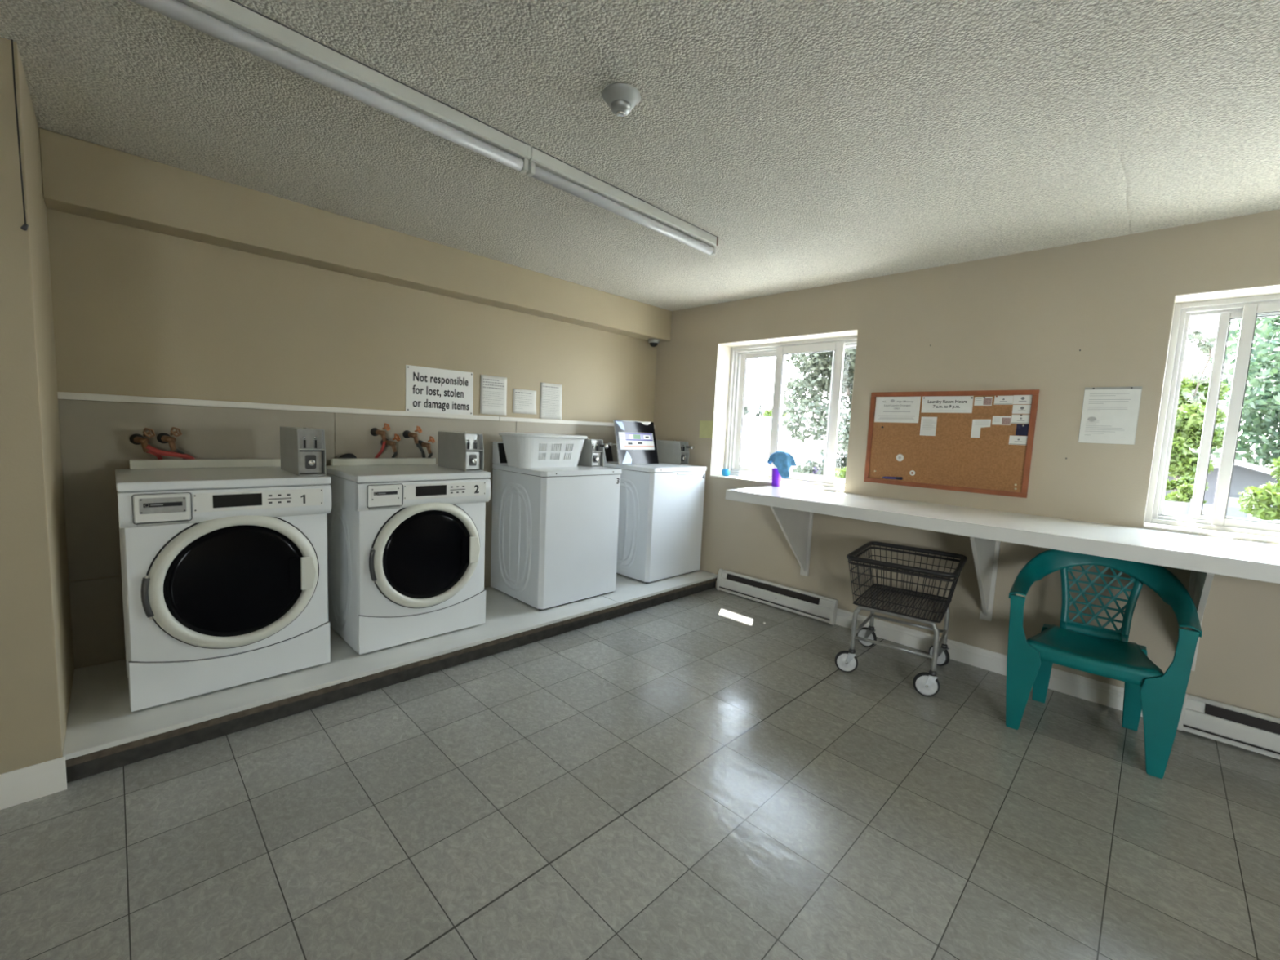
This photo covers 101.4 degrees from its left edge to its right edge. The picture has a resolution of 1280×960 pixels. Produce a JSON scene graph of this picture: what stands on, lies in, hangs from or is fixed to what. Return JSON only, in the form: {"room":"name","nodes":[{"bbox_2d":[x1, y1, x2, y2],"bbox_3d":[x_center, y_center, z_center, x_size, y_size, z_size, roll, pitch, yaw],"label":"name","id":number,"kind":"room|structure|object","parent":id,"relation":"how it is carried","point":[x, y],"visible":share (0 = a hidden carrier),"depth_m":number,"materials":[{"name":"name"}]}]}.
{"room":"laundry","nodes":[
{"label":"laundry","id":0,"kind":"room"},
{"bbox_2d":[0,36,74,773],"bbox_3d":[-3.100,-0.088,1.273,0.987,2.530,2.240,8,8,44],"label":"wall","id":1,"kind":"structure","parent":0,"point":[37,663],"depth_m":1.72,"materials":[{"name":"beige paint"}]},
{"bbox_2d":[0,756,66,809],"bbox_3d":[-2.793,1.062,1.031,0.015,0.116,2.246,8,8,44],"label":"baseboard","id":2,"kind":"structure","parent":1,"relation":"attached to","point":[24,784],"depth_m":1.77,"materials":[{"name":"white paint"}]},
{"bbox_2d":[46,208,657,669],"bbox_3d":[-1.271,-0.241,3.723,0.120,2.530,3.820,8,8,44],"label":"wall","id":3,"kind":"structure","parent":0,"point":[137,312],"depth_m":2.86,"materials":[{"name":"beige paint"}]},
{"bbox_2d":[128,427,162,459],"bbox_3d":[-2.335,-0.126,2.484,0.113,0.245,0.120,8,8,44],"label":"water tap","id":4,"kind":"object","parent":3,"relation":"attached to","point":[137,439],"visible":0.77,"depth_m":2.45,"materials":[{"name":"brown metal"}]},
{"bbox_2d":[145,444,195,459],"bbox_3d":[-2.263,-0.103,2.547,0.047,0.139,0.213,5,6,27],"label":"hose","id":5,"kind":"object","parent":4,"relation":"attached to","point":[153,450],"visible":0.84,"depth_m":2.51,"materials":[{"name":"red rubber"}]},
{"bbox_2d":[156,426,186,459],"bbox_3d":[-2.269,-0.133,2.550,0.113,0.252,0.115,8,8,44],"label":"water tap","id":6,"kind":"object","parent":3,"relation":"attached to","point":[162,437],"visible":0.82,"depth_m":2.52,"materials":[{"name":"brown metal"}]},
{"bbox_2d":[57,399,334,581],"bbox_3d":[-2.199,0.032,2.731,0.008,0.823,1.086,8,8,44],"label":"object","id":7,"kind":"structure","parent":3,"relation":"attached to","point":[95,435],"depth_m":2.46,"materials":[{"name":"paint"}]},
{"bbox_2d":[69,532,491,668],"bbox_3d":[-1.264,0.600,3.758,0.008,0.410,3.820,8,8,44],"label":"trim","id":8,"kind":"structure","parent":3,"relation":"attached to","point":[96,606],"depth_m":2.46,"materials":[{"name":"paint"}]},
{"bbox_2d":[39,128,671,342],"bbox_3d":[-1.118,-1.351,3.513,0.170,0.268,3.820,8,8,44],"label":"soffit","id":9,"kind":"structure","parent":3,"relation":"attached to","point":[79,177],"depth_m":2.73,"materials":[{"name":"beige paint"}]},
{"bbox_2d":[57,391,654,428],"bbox_3d":[-1.212,-0.441,3.653,0.022,0.031,3.820,8,8,44],"label":"trim","id":10,"kind":"structure","parent":3,"relation":"attached to","point":[61,395],"depth_m":2.90,"materials":[{"name":"white paint"}]},
{"bbox_2d":[370,422,390,457],"bbox_3d":[-1.601,-0.196,3.221,0.128,0.311,0.069,5,6,22],"label":"water tap","id":11,"kind":"object","parent":3,"relation":"attached to","point":[374,432],"visible":0.85,"depth_m":3.21,"materials":[{"name":"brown metal"}]},
{"bbox_2d":[380,433,400,457],"bbox_3d":[-1.557,-0.167,3.273,0.128,0.246,0.059,5,6,22],"label":"water tap","id":12,"kind":"object","parent":3,"relation":"attached to","point":[393,444],"visible":0.78,"depth_m":3.25,"materials":[{"name":"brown metal"}]},
{"bbox_2d":[402,426,425,457],"bbox_3d":[-1.436,-0.199,3.384,0.113,0.300,0.146,8,8,44],"label":"water tap","id":13,"kind":"object","parent":3,"relation":"attached to","point":[406,434],"visible":0.87,"depth_m":3.35,"materials":[{"name":"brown metal"}]},
{"bbox_2d":[334,412,515,532],"bbox_3d":[-1.384,-0.010,3.550,0.008,0.823,1.220,8,8,44],"label":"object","id":14,"kind":"structure","parent":3,"relation":"attached to","point":[353,435],"depth_m":3.38,"materials":[{"name":"paint"}]},
{"bbox_2d":[416,435,435,457],"bbox_3d":[-1.399,-0.172,3.433,0.124,0.238,0.070,6,6,29],"label":"water tap","id":15,"kind":"object","parent":3,"relation":"attached to","point":[422,443],"visible":0.8,"depth_m":3.40,"materials":[{"name":"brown metal"}]},
{"bbox_2d":[405,364,473,414],"bbox_3d":[-1.336,-0.595,3.516,0.006,0.298,0.464,8,8,44],"label":"notice sign","id":16,"kind":"object","parent":3,"relation":"attached to","point":[428,389],"visible":1,"depth_m":3.50,"materials":[{"name":"white plastic"}]},
{"bbox_2d":[480,374,506,415],"bbox_3d":[-1.058,-0.613,3.791,0.004,0.276,0.211,8,8,44],"label":"paper notice","id":17,"kind":"object","parent":3,"relation":"attached to","point":[493,391],"visible":1,"depth_m":3.79,"materials":[{"name":"grey paper"}]},
{"bbox_2d":[482,391,503,406],"bbox_3d":[-1.063,-0.587,3.790,0.001,0.101,0.164,8,8,44],"label":"print","id":18,"kind":"object","parent":17,"relation":"attached to","point":[490,398],"depth_m":3.79,"materials":[{"name":"grey paper"}]},
{"bbox_2d":[483,378,504,389],"bbox_3d":[-1.055,-0.692,3.783,0.001,0.063,0.173,8,8,44],"label":"print","id":19,"kind":"object","parent":17,"relation":"on","point":[488,384],"depth_m":3.78,"materials":[{"name":"grey paper"}]},
{"bbox_2d":[512,388,536,414],"bbox_3d":[-0.874,-0.595,3.977,0.011,0.180,0.203,8,8,44],"label":"paper notice","id":20,"kind":"object","parent":3,"relation":"attached to","point":[524,402],"visible":1,"depth_m":3.98,"materials":[{"name":"grey paper"}]},
{"bbox_2d":[515,395,532,408],"bbox_3d":[-0.882,-0.591,3.973,0.001,0.101,0.148,8,8,44],"label":"print","id":21,"kind":"object","parent":20,"relation":"attached to","point":[522,402],"depth_m":3.97,"materials":[{"name":"grey paper"}]},
{"bbox_2d":[539,382,562,419],"bbox_3d":[-0.701,-0.622,4.149,0.009,0.278,0.205,8,8,44],"label":"paper notice","id":22,"kind":"object","parent":3,"relation":"attached to","point":[550,393],"visible":1,"depth_m":4.15,"materials":[{"name":"grey paper"}]},
{"bbox_2d":[542,389,558,415],"bbox_3d":[-0.706,-0.614,4.147,0.001,0.198,0.159,8,8,44],"label":"print","id":23,"kind":"object","parent":22,"relation":"attached to","point":[549,397],"depth_m":4.15,"materials":[{"name":"grey paper"}]},
{"bbox_2d":[515,421,616,466],"bbox_3d":[-0.421,-0.059,4.518,0.008,0.823,1.507,8,8,44],"label":"trim","id":24,"kind":"structure","parent":3,"relation":"attached to","point":[606,433],"depth_m":4.31,"materials":[{"name":"paint"}]},
{"bbox_2d":[648,338,659,346],"bbox_3d":[0.125,-1.248,4.780,0.108,0.068,0.108,8,8,44],"label":"security camera","id":25,"kind":"object","parent":3,"relation":"attached to","point":[653,342],"visible":1,"depth_m":4.75,"materials":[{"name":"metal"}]},
{"bbox_2d":[0,587,1279,959],"bbox_3d":[0.853,1.425,0.113,8.267,0.100,6.060,8,8,44],"label":"floor","id":26,"kind":"structure","parent":0,"point":[700,775],"depth_m":1.79,"materials":[{"name":"tile"}]},
{"bbox_2d":[62,569,717,782],"bbox_3d":[-0.969,0.907,3.480,0.858,0.120,3.820,8,8,44],"label":"platform","id":27,"kind":"object","parent":26,"relation":"on","point":[103,734],"visible":0.51,"depth_m":2.42,"materials":[{"name":"laminate"}]},
{"bbox_2d":[115,426,331,711],"bbox_3d":[-1.951,0.316,2.477,0.652,1.159,0.724,8,8,44],"label":"washer","id":28,"kind":"object","parent":27,"relation":"on","point":[224,562],"visible":1,"depth_m":2.26,"materials":[{"name":"white metal"}]},
{"bbox_2d":[325,431,490,654],"bbox_3d":[-1.362,0.286,3.069,0.652,1.159,0.724,8,8,44],"label":"washer","id":29,"kind":"object","parent":27,"relation":"on","point":[406,536],"visible":1,"depth_m":2.84,"materials":[{"name":"white metal"}]},
{"bbox_2d":[338,453,356,457],"bbox_3d":[-1.760,-0.077,3.116,0.036,0.163,0.156,8,8,44],"label":"hose","id":30,"kind":"object","parent":29,"relation":"attached to","point":[348,455],"visible":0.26,"depth_m":3.11,"materials":[{"name":"black rubber"}]},
{"bbox_2d":[490,437,621,610],"bbox_3d":[-0.622,0.254,3.850,0.666,1.139,0.690,8,8,44],"label":"washer","id":31,"kind":"object","parent":27,"relation":"on","point":[554,531],"visible":0.97,"depth_m":3.61,"materials":[{"name":"white metal"}]},
{"bbox_2d":[498,432,587,467],"bbox_3d":[-0.695,-0.217,3.792,0.366,0.231,0.616,8,8,44],"label":"laundry basket","id":32,"kind":"object","parent":31,"relation":"on","point":[522,450],"visible":1,"depth_m":3.63,"materials":[{"name":"white plastic"}]},
{"bbox_2d":[603,440,706,583],"bbox_3d":[0.091,0.218,4.565,0.668,1.139,0.690,8,8,44],"label":"washer","id":33,"kind":"object","parent":27,"relation":"on","point":[661,504],"visible":0.66,"depth_m":4.29,"materials":[{"name":"white metal"}]},
{"bbox_2d":[613,419,658,464],"bbox_3d":[-0.028,-0.319,4.465,0.098,0.365,0.470,8,8,44],"label":"control panel","id":34,"kind":"object","parent":33,"relation":"on","point":[636,443],"visible":1,"depth_m":4.45,"materials":[{"name":"silver metal"}]},
{"bbox_2d":[633,434,640,439],"bbox_3d":[-0.025,-0.368,4.467,0.009,0.037,0.080,8,8,44],"label":"photo","id":35,"kind":"object","parent":34,"relation":"attached to","point":[635,436],"depth_m":4.47,"materials":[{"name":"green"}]},
{"bbox_2d":[643,435,650,439],"bbox_3d":[0.059,-0.371,4.552,0.008,0.031,0.080,8,8,44],"label":"photo","id":36,"kind":"object","parent":34,"relation":"attached to","point":[645,437],"depth_m":4.55,"materials":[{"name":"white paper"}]},
{"bbox_2d":[716,568,837,625],"bbox_3d":[1.038,0.900,4.122,1.033,0.180,0.052,8,8,44],"label":"baseboard heater","id":37,"kind":"object","parent":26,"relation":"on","point":[816,606],"visible":1,"depth_m":4.06,"materials":[{"name":"metal"}]},
{"bbox_2d":[726,573,819,604],"bbox_3d":[1.023,0.852,4.124,0.820,0.045,0.018,8,8,44],"label":"grille","id":38,"kind":"object","parent":37,"relation":"attached to","point":[789,593],"depth_m":4.10,"materials":[{"name":"black"}]},
{"bbox_2d":[835,541,967,696],"bbox_3d":[1.524,0.775,3.060,0.568,0.688,0.597,7,7,36],"label":"cart","id":39,"kind":"object","parent":26,"relation":"on","point":[926,684],"visible":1,"depth_m":2.99,"materials":[{"name":"black metal"}]},
{"bbox_2d":[1005,549,1202,778],"bbox_3d":[2.138,0.781,2.479,0.634,0.844,0.505,7,7,41],"label":"chair","id":40,"kind":"object","parent":26,"relation":"on","point":[1100,651],"visible":0.91,"depth_m":2.46,"materials":[{"name":"teal plastic"}]},
{"bbox_2d":[1177,693,1279,759],"bbox_3d":[3.180,1.201,2.007,1.573,0.180,0.052,8,8,44],"label":"baseboard heater","id":41,"kind":"object","parent":26,"relation":"on","point":[1249,730],"visible":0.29,"depth_m":2.42,"materials":[{"name":"metal"}]},
{"bbox_2d":[1204,703,1279,734],"bbox_3d":[3.164,1.153,2.009,1.360,0.045,0.018,8,8,44],"label":"grille","id":42,"kind":"object","parent":41,"relation":"attached to","point":[1248,720],"depth_m":2.40,"materials":[{"name":"black"}]},
{"bbox_2d":[0,0,1279,311],"bbox_3d":[1.021,-1.104,-0.077,8.567,0.120,6.510,8,8,44],"label":"ceiling","id":43,"kind":"structure","parent":0,"point":[820,143],"depth_m":1.84,"materials":[{"name":"white paint"}]},
{"bbox_2d":[11,39,28,231],"bbox_3d":[-1.917,-1.059,1.615,0.014,0.556,0.020,1,6,-20],"label":"pull cord","id":44,"kind":"object","parent":43,"relation":"hanging from","point":[24,227],"visible":1,"depth_m":1.61,"materials":[{"name":"black plastic"}]},
{"bbox_2d":[129,0,531,173],"bbox_3d":[-0.898,-1.251,1.671,0.110,0.095,1.217,8,8,44],"label":"strip light","id":45,"kind":"object","parent":43,"relation":"attached to","point":[231,22],"visible":1,"depth_m":1.58,"materials":[{"name":"metal"}]},
{"bbox_2d":[601,82,640,118],"bbox_3d":[-0.062,-1.233,1.724,0.128,0.066,0.128,8,8,44],"label":"detector","id":46,"kind":"object","parent":43,"relation":"attached to","point":[621,98],"visible":1,"depth_m":1.69,"materials":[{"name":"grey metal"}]},
{"bbox_2d":[525,146,718,255],"bbox_3d":[-0.033,-1.296,2.541,0.110,0.095,1.224,8,8,44],"label":"strip light","id":47,"kind":"object","parent":43,"relation":"attached to","point":[543,166],"visible":0.94,"depth_m":2.39,"materials":[{"name":"metal"}]},
{"bbox_2d":[653,208,1279,718],"bbox_3d":[3.149,0.101,2.250,8.507,2.530,0.300,8,8,44],"label":"wall","id":48,"kind":"structure","parent":0,"point":[1022,321],"depth_m":2.98,"materials":[{"name":"paint"}]},
{"bbox_2d":[698,420,712,438],"bbox_3d":[0.576,-0.442,4.570,0.140,0.153,0.002,8,8,44],"label":"sticky note","id":49,"kind":"object","parent":48,"relation":"attached to","point":[705,426],"visible":1,"depth_m":4.57,"materials":[{"name":"yellow paper"}]},
{"bbox_2d":[709,329,857,493],"bbox_3d":[1.160,-0.539,4.188,1.192,1.137,0.312,8,8,44],"label":"window","id":50,"kind":"structure","parent":48,"relation":"in","point":[731,357],"depth_m":4.33,"materials":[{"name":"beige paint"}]},
{"bbox_2d":[721,468,730,475],"bbox_3d":[0.745,-0.066,4.542,0.076,0.060,0.076,8,8,44],"label":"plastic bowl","id":51,"kind":"object","parent":50,"relation":"on","point":[725,472],"visible":1,"depth_m":4.51,"materials":[{"name":"blue plastic"}]},
{"bbox_2d":[769,506,813,576],"bbox_3d":[1.065,0.438,3.737,0.060,0.588,0.555,8,8,44],"label":"bracket","id":52,"kind":"object","parent":48,"relation":"attached to","point":[796,526],"visible":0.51,"depth_m":3.81,"materials":[{"name":"paint"}]},
{"bbox_2d":[863,389,1039,497],"bbox_3d":[1.886,-0.246,3.265,0.916,0.608,0.018,8,8,44],"label":"cork board","id":53,"kind":"object","parent":48,"relation":"attached to","point":[950,460],"visible":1,"depth_m":3.21,"materials":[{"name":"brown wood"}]},
{"bbox_2d":[882,476,902,479],"bbox_3d":[1.675,-0.014,3.476,0.125,0.022,0.018,8,8,44],"label":"marker pen","id":54,"kind":"object","parent":53,"relation":"attached to","point":[885,477],"visible":1,"depth_m":3.46,"materials":[{"name":"blue"}]},
{"bbox_2d":[874,396,920,422],"bbox_3d":[1.691,-0.463,3.447,0.277,0.169,0.002,8,8,44],"label":"posted notice","id":55,"kind":"object","parent":53,"relation":"attached to","point":[887,409],"visible":1,"depth_m":3.44,"materials":[{"name":"white paper"}]},
{"bbox_2d":[880,411,915,419],"bbox_3d":[1.689,-0.426,3.450,0.230,0.053,0.001,8,8,44],"label":"print","id":56,"kind":"object","parent":55,"relation":"attached to","point":[883,415],"depth_m":3.44,"materials":[{"name":"grey paper"}]},
{"bbox_2d":[896,453,903,461],"bbox_3d":[1.708,-0.147,3.442,0.048,0.048,0.007,8,8,44],"label":"round badge","id":57,"kind":"object","parent":53,"relation":"attached to","point":[900,457],"visible":1,"depth_m":3.44,"materials":[{"name":"white plastic"}]},
{"bbox_2d":[909,470,915,475],"bbox_3d":[1.764,-0.045,3.392,0.034,0.034,0.007,8,8,44],"label":"round badge","id":58,"kind":"object","parent":53,"relation":"attached to","point":[912,473],"visible":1,"depth_m":3.39,"materials":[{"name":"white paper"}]},
{"bbox_2d":[920,416,937,435],"bbox_3d":[1.827,-0.341,3.318,0.091,0.119,0.001,8,8,44],"label":"slip","id":59,"kind":"object","parent":53,"relation":"attached to","point":[928,424],"visible":1,"depth_m":3.32,"materials":[{"name":"white paper"}]},
{"bbox_2d":[920,395,973,413],"bbox_3d":[1.895,-0.467,3.239,0.281,0.102,0.009,8,8,44],"label":"posted notice","id":60,"kind":"object","parent":53,"relation":"attached to","point":[937,404],"visible":1,"depth_m":3.24,"materials":[{"name":"white paper"}]},
{"bbox_2d":[970,419,991,437],"bbox_3d":[2.030,-0.307,3.118,0.094,0.110,0.001,8,8,44],"label":"slip","id":61,"kind":"object","parent":53,"relation":"attached to","point":[977,424],"visible":1,"depth_m":3.13,"materials":[{"name":"white paper"}]},
{"bbox_2d":[973,396,992,405],"bbox_3d":[2.032,-0.467,3.102,0.090,0.051,0.009,8,8,44],"label":"business card","id":62,"kind":"object","parent":53,"relation":"attached to","point":[979,401],"visible":1,"depth_m":3.10,"materials":[{"name":"white paper"}]},
{"bbox_2d":[982,398,991,404],"bbox_3d":[2.050,-0.463,3.089,0.041,0.038,0.001,8,8,44],"label":"photo","id":63,"kind":"object","parent":62,"relation":"attached to","point":[985,401],"depth_m":3.09},
{"bbox_2d":[991,416,1011,425],"bbox_3d":[2.102,-0.346,3.044,0.090,0.051,0.001,8,8,44],"label":"business card","id":64,"kind":"object","parent":53,"relation":"attached to","point":[1002,420],"visible":1,"depth_m":3.04,"materials":[{"name":"white paper"}]},
{"bbox_2d":[1001,417,1010,424],"bbox_3d":[2.117,-0.341,3.028,0.041,0.038,0.001,8,8,44],"label":"photo","id":65,"kind":"object","parent":64,"relation":"attached to","point":[1004,420],"depth_m":3.03},
{"bbox_2d":[994,395,1013,404],"bbox_3d":[2.104,-0.462,3.031,0.090,0.051,0.009,8,8,44],"label":"business card","id":66,"kind":"object","parent":53,"relation":"attached to","point":[998,400],"visible":1,"depth_m":3.03,"materials":[{"name":"white paper"}]},
{"bbox_2d":[1008,435,1027,444],"bbox_3d":[2.162,-0.227,2.991,0.090,0.051,0.001,8,8,44],"label":"business card","id":67,"kind":"object","parent":53,"relation":"attached to","point":[1013,440],"visible":1,"depth_m":2.99,"materials":[{"name":"white paper"}]},
{"bbox_2d":[1010,414,1030,423],"bbox_3d":[2.165,-0.346,2.976,0.090,0.051,0.009,8,8,44],"label":"business card","id":68,"kind":"object","parent":53,"relation":"attached to","point":[1015,419],"visible":1,"depth_m":2.98,"materials":[{"name":"white paper"}]},
{"bbox_2d":[1012,404,1031,413],"bbox_3d":[2.170,-0.402,2.974,0.090,0.051,0.001,8,8,44],"label":"business card","id":69,"kind":"object","parent":53,"relation":"attached to","point":[1017,409],"visible":1,"depth_m":2.97,"materials":[{"name":"white paper"}]},
{"bbox_2d":[1015,424,1028,435],"bbox_3d":[2.173,-0.284,2.971,0.065,0.064,0.009,8,8,44],"label":"business card","id":70,"kind":"object","parent":53,"relation":"attached to","point":[1021,429],"visible":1,"depth_m":2.98,"materials":[{"name":"blue paper"}]},
{"bbox_2d":[1013,395,1032,404],"bbox_3d":[2.171,-0.455,2.970,0.090,0.051,0.001,8,8,44],"label":"business card","id":71,"kind":"object","parent":53,"relation":"attached to","point":[1017,399],"visible":1,"depth_m":2.97,"materials":[{"name":"white paper"}]},
{"bbox_2d":[969,536,1000,621],"bbox_3d":[1.894,0.554,2.919,0.060,0.588,0.555,8,8,44],"label":"bracket","id":72,"kind":"object","parent":48,"relation":"attached to","point":[985,552],"visible":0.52,"depth_m":3.01,"materials":[{"name":"paint"}]},
{"bbox_2d":[835,608,1142,716],"bbox_3d":[3.306,1.252,1.931,7.370,0.118,0.014,8,8,44],"label":"baseboard","id":73,"kind":"structure","parent":48,"relation":"attached to","point":[1102,693],"depth_m":3.15,"materials":[{"name":"white paint"}]},
{"bbox_2d":[725,484,1279,583],"bbox_3d":[3.272,0.428,1.429,6.880,0.068,0.715,8,8,44],"label":"countertop","id":74,"kind":"structure","parent":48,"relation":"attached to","point":[1239,558],"depth_m":2.49,"materials":[{"name":"white laminate"}]},
{"bbox_2d":[771,467,781,486],"bbox_3d":[1.037,-0.020,3.971,0.082,0.133,0.082,8,8,44],"label":"bottle","id":75,"kind":"object","parent":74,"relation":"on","point":[775,477],"visible":0.85,"depth_m":3.94,"materials":[{"name":"purple plastic"}]},
{"bbox_2d":[766,450,797,478],"bbox_3d":[1.061,-0.087,3.936,0.246,0.263,0.127,8,8,44],"label":"cloth","id":76,"kind":"object","parent":75,"relation":"on","point":[782,460],"visible":1,"depth_m":3.88,"materials":[{"name":"blue fabric"}]},
{"bbox_2d":[1078,386,1142,444],"bbox_3d":[2.437,-0.335,2.720,0.222,0.292,0.006,8,8,44],"label":"posted letter","id":77,"kind":"object","parent":48,"relation":"attached to","point":[1109,415],"visible":1,"depth_m":2.72,"materials":[{"name":"white paper"}]},
{"bbox_2d":[1084,393,1130,433],"bbox_3d":[2.431,-0.339,2.723,0.163,0.218,0.001,8,8,44],"label":"print","id":78,"kind":"object","parent":77,"relation":"attached to","point":[1104,413],"depth_m":2.72,"materials":[{"name":"grey paper"}]},
{"bbox_2d":[1182,570,1213,671],"bbox_3d":[2.485,0.637,2.335,0.060,0.588,0.555,8,8,44],"label":"bracket","id":79,"kind":"object","parent":48,"relation":"attached to","point":[1200,583],"visible":0.28,"depth_m":2.31,"materials":[{"name":"paint"}]},
{"bbox_2d":[1142,284,1279,544],"bbox_3d":[3.091,-0.273,2.280,1.192,1.147,0.312,8,8,44],"label":"window","id":80,"kind":"structure","parent":48,"relation":"in","point":[1247,304],"depth_m":2.60,"materials":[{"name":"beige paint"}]},
{"label":"outside","id":81,"kind":"structure","parent":0,"visible":0},
{"bbox_3d":[17.490,1.968,17.988,180.000,0.100,230.000,8,8,44],"label":"ground","id":82,"kind":"structure","parent":81,"visible":0},
{"bbox_2d":[743,404,749,415],"bbox_3d":[13.177,-6.914,71.309,3.675,6.967,2.272,8,8,44],"label":"tree","id":83,"kind":"object","parent":82,"relation":"on","point":[746,411],"visible":0.16,"depth_m":69.80,"materials":[{"name":"green plant"}]},
{"bbox_2d":[755,404,763,416],"bbox_3d":[15.626,-6.532,68.892,2.952,6.887,3.050,8,8,44],"label":"conifer tree","id":84,"kind":"object","parent":82,"relation":"on","point":[759,413],"visible":0.04,"depth_m":68.50,"materials":[{"name":"green plant"}]},
{"bbox_2d":[762,408,787,417],"bbox_3d":[16.598,-5.905,64.985,3.013,6.482,2.319,5,6,23],"label":"tree","id":85,"kind":"object","parent":82,"relation":"on","point":[767,412],"visible":0.23,"depth_m":64.36,"materials":[{"name":"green plant"}]},
{"bbox_2d":[741,416,848,471],"bbox_3d":[9.405,-3.078,44.123,31.200,4.200,8.200,8,8,44],"label":"building","id":86,"kind":"structure","parent":82,"relation":"on","point":[756,436],"depth_m":38.47,"materials":[{"name":"white paint"}]},
{"bbox_2d":[781,348,856,486],"bbox_3d":[4.254,-1.340,10.172,3.010,6.784,2.951,5,6,27],"label":"tree","id":87,"kind":"object","parent":82,"relation":"on","point":[818,364],"visible":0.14,"depth_m":9.88,"materials":[{"name":"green plant"}]},
{"bbox_2d":[834,466,846,478],"bbox_3d":[3.085,0.871,7.798,1.069,2.735,1.128,8,8,44],"label":"shrub","id":88,"kind":"object","parent":82,"relation":"on","point":[839,473],"visible":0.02,"depth_m":7.39,"materials":[{"name":"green plant"}]},
{"bbox_2d":[1164,475,1208,504],"bbox_3d":[9.331,1.152,9.120,0.683,2.486,0.679,8,8,44],"label":"shrub","id":89,"kind":"object","parent":82,"relation":"on","point":[1184,485],"visible":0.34,"depth_m":8.96,"materials":[{"name":"green plant"}]},
{"bbox_2d":[1144,498,1253,533],"bbox_3d":[8.461,1.306,9.010,2.520,2.120,0.080,8,8,44],"label":"fence","id":90,"kind":"object","parent":82,"relation":"on","point":[1169,507],"visible":0.04,"depth_m":8.50,"materials":[{"name":"grey"}]},
{"bbox_2d":[1183,324,1217,403],"bbox_3d":[5.729,0.204,6.217,0.272,4.601,1.300,-2,7,-41],"label":"bare tree","id":91,"kind":"object","parent":82,"relation":"on","point":[1206,348],"visible":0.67,"depth_m":5.69,"materials":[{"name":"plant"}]},
{"bbox_2d":[1167,375,1239,492],"bbox_3d":[10.079,0.165,9.982,1.488,4.352,1.336,1,6,-19],"label":"bush","id":92,"kind":"object","parent":82,"relation":"on","point":[1189,418],"visible":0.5,"depth_m":9.52,"materials":[{"name":"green plant"}]},
{"bbox_2d":[1164,457,1279,521],"bbox_3d":[13.241,0.880,12.244,3.500,2.780,4.650,8,8,44],"label":"garage","id":93,"kind":"structure","parent":82,"relation":"on","point":[1245,474],"depth_m":10.55,"materials":[{"name":"grey"}]},
{"bbox_2d":[1191,315,1279,469],"bbox_3d":[19.723,-1.870,13.865,8.220,10.015,7.874,2,5,-2],"label":"tree","id":94,"kind":"object","parent":82,"relation":"on","point":[1265,355],"visible":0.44,"depth_m":15.00,"materials":[{"name":"green plant"}]},
{"bbox_2d":[1236,456,1279,520],"bbox_3d":[7.380,1.051,5.659,1.170,3.174,1.271,1,6,-16],"label":"shrub","id":95,"kind":"object","parent":82,"relation":"on","point":[1267,495],"visible":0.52,"depth_m":5.83,"materials":[{"name":"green plant"}]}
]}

